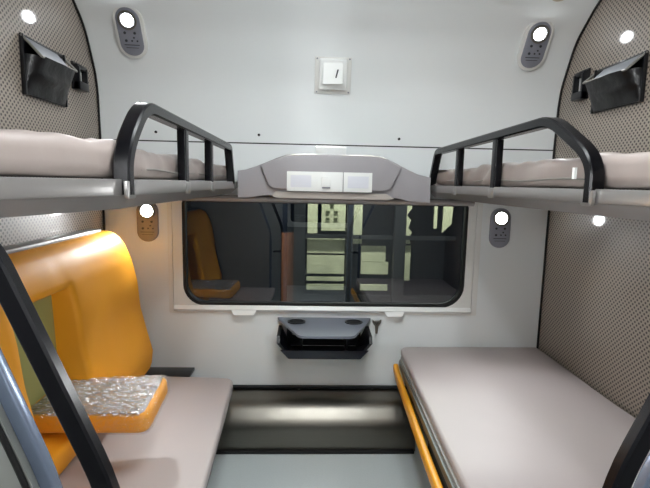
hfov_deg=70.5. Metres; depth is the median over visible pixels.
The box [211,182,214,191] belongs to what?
socket
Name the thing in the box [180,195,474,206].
blind cassette
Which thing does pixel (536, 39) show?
reading lamp
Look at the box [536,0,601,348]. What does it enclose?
trim
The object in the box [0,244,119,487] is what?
grab rail
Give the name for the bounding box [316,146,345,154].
tab
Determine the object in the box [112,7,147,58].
reading lamp
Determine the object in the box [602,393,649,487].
grab rail
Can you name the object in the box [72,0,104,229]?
trim
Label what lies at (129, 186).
socket
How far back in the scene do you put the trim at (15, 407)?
0.61 m
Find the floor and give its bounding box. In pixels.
[207,429,431,487]
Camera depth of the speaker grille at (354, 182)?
2.19 m
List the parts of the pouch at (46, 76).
panel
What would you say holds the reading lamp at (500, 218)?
attached to the wall at (241, 349)
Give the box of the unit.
[238,154,430,202]
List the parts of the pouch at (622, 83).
panel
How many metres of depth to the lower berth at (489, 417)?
1.73 m
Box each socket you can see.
[124,181,135,198]
[185,182,190,193]
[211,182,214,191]
[488,188,493,197]
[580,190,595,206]
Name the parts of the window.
sill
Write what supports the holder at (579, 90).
attached to the wall at (595, 315)
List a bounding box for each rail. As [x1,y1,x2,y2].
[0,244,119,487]
[404,381,447,487]
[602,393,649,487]
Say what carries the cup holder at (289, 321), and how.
on the table
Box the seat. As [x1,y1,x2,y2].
[0,229,167,474]
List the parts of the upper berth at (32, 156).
mattress, guard rail, rail post, rail post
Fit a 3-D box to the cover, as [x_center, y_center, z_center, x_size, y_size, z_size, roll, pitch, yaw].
[-0.057,0.900,2.379,1.020,0.252,0.238,1,8,-2]
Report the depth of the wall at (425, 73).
2.22 m
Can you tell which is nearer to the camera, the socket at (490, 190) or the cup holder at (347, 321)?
the socket at (490, 190)
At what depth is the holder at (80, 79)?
2.00 m
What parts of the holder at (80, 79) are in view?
plate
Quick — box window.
[167,201,482,316]
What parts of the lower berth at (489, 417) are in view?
frame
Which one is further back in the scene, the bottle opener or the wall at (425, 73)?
the bottle opener
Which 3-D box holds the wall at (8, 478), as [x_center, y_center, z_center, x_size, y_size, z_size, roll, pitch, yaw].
[-0.711,0.074,0.587,0.689,2.330,0.045,1,8,-2]
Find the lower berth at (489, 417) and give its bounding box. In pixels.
[393,347,649,487]
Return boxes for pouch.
[18,32,77,106]
[582,50,648,113]
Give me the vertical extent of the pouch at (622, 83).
0.187 m
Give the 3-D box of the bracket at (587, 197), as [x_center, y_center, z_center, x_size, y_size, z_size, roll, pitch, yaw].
[0.581,-0.101,1.017,0.008,0.035,0.044,1,8,-2]
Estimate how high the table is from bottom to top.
0.172 m
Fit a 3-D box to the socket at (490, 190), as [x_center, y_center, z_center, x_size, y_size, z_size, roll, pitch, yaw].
[0.561,-0.172,1.552,0.008,0.035,0.044,1,8,-2]
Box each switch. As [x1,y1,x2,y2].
[314,56,351,93]
[321,177,330,186]
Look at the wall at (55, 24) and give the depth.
1.79 m
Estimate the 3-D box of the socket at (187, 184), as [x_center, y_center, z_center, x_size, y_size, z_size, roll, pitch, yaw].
[-0.400,-0.164,1.341,0.008,0.035,0.044,1,8,-2]
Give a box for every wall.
[0,0,102,245]
[0,403,39,487]
[75,0,598,149]
[103,131,552,428]
[539,0,649,418]
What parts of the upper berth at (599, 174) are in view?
rail post, rail post, guard rail, mattress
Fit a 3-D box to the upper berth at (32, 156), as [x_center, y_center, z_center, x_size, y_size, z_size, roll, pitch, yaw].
[-0.738,-0.261,1.440,0.681,0.230,1.695,1,8,-2]
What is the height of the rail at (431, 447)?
0.085 m
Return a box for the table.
[277,317,372,358]
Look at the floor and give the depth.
2.14 m
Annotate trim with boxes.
[0,348,62,487]
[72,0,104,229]
[113,139,552,150]
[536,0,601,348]
[633,453,649,487]
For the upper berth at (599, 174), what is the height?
0.246 m
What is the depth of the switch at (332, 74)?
2.19 m
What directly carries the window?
in the wall at (241, 349)
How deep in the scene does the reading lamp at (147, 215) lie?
2.32 m
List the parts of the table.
plate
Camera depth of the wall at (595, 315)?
1.96 m
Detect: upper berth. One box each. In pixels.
[0,103,237,217]
[429,117,649,220]
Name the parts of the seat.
recess panel, rail, armrest, armrest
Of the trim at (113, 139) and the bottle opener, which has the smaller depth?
the trim at (113, 139)
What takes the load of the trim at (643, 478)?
attached to the wall
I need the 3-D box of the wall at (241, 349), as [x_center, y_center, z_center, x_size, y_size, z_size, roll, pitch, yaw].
[0.017,0.229,2.435,2.352,1.572,0.057,1,8,-2]
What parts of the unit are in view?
switch panel, switch panel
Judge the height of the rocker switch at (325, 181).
0.048 m
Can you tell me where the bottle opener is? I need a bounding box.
[372,319,380,333]
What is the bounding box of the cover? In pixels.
[216,385,414,453]
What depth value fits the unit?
2.19 m
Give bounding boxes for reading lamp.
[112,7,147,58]
[136,204,158,241]
[489,208,510,247]
[516,21,553,70]
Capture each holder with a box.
[71,61,89,91]
[287,319,305,323]
[345,319,362,324]
[571,68,590,101]
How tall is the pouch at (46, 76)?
0.212 m

